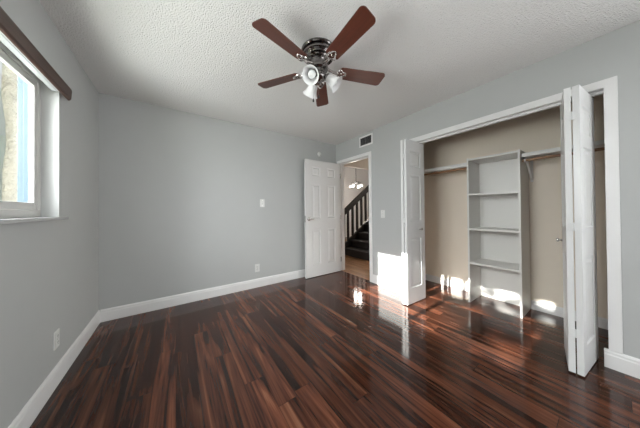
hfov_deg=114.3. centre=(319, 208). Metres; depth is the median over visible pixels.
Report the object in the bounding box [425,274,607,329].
baseboard
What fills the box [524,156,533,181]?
shelf bracket
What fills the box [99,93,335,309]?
wall
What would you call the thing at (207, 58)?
ceiling
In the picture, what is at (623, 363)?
baseboard
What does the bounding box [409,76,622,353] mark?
trim
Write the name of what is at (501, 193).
shelf
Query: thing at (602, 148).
closet rod
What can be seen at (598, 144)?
closet shelf
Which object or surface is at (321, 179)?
door
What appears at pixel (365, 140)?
air vent
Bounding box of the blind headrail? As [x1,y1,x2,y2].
[0,31,58,91]
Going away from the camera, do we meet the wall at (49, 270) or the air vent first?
the wall at (49, 270)
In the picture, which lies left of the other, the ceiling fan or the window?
the window
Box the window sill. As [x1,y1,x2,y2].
[0,216,68,223]
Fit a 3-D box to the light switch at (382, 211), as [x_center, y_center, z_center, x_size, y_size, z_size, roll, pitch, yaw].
[0.952,0.085,3.143,0.019,0.120,0.072,0,-1,-35]
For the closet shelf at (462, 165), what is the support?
attached to the wall at (445, 194)
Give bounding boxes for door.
[304,159,340,278]
[400,139,425,304]
[556,85,598,376]
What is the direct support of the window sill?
attached to the wall at (49, 270)
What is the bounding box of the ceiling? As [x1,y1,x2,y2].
[39,0,639,144]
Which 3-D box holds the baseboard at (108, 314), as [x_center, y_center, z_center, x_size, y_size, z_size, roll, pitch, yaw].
[-1.000,1.135,3.113,3.229,0.130,0.014,0,-1,-35]
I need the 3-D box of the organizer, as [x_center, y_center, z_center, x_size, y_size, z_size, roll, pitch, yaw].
[2.140,0.269,2.496,0.368,1.794,0.491,0,-1,-35]
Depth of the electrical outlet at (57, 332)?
1.40 m
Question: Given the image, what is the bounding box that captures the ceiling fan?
[252,5,384,106]
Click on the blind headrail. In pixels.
(3, 38)
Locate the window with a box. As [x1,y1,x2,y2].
[0,42,40,218]
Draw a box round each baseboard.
[8,310,99,427]
[100,269,304,322]
[372,274,639,378]
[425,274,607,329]
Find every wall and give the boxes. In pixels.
[0,0,98,427]
[0,88,5,135]
[0,135,5,200]
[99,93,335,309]
[336,20,639,358]
[344,167,368,236]
[423,94,607,318]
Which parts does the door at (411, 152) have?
panel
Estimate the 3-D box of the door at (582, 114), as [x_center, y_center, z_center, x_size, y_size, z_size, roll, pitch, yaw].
[1.918,0.137,1.573,0.394,2.027,0.206,0,-1,-35]
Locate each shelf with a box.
[424,163,466,173]
[469,191,517,195]
[469,227,518,232]
[470,258,518,271]
[521,140,604,157]
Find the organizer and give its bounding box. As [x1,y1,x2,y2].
[466,149,530,318]
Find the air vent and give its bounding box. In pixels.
[359,133,372,147]
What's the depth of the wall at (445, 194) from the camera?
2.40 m
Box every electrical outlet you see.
[54,328,59,350]
[255,264,259,271]
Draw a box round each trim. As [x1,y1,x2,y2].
[337,151,372,282]
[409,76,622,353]
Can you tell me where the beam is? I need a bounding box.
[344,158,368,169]
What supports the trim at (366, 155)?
attached to the wall at (616, 52)
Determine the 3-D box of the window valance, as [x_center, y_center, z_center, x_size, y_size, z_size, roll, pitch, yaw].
[-1.261,-0.837,0.682,0.050,0.090,1.984,0,-1,-35]
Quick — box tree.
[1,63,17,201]
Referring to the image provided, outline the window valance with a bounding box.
[0,6,71,100]
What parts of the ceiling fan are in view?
blade, blade, lamp shade, lamp shade, bulb, blade, lamp shade, blade, blade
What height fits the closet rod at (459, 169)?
0.028 m
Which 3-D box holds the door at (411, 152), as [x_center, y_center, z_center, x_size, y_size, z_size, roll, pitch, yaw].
[1.186,0.151,2.617,0.396,2.027,0.135,0,-1,-35]
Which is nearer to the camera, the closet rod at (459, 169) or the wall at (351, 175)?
the closet rod at (459, 169)
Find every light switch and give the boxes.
[260,199,264,206]
[381,210,384,217]
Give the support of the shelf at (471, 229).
attached to the organizer
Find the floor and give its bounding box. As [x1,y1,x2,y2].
[29,237,639,427]
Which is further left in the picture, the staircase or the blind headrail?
the blind headrail
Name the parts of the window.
screen frame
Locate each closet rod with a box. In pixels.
[424,167,466,175]
[522,147,604,161]
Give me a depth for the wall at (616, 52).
1.73 m
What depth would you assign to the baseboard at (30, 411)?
1.33 m
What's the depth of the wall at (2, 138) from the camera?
5.41 m
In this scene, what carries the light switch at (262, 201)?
attached to the wall at (181, 192)
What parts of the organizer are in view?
panel, panel, panel, panel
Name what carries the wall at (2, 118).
on the ground
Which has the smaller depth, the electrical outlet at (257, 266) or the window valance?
the window valance
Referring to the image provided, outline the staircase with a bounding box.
[344,185,369,260]
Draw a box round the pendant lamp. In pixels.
[349,181,362,187]
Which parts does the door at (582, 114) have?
panel, panel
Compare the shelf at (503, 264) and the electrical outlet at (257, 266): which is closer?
the shelf at (503, 264)

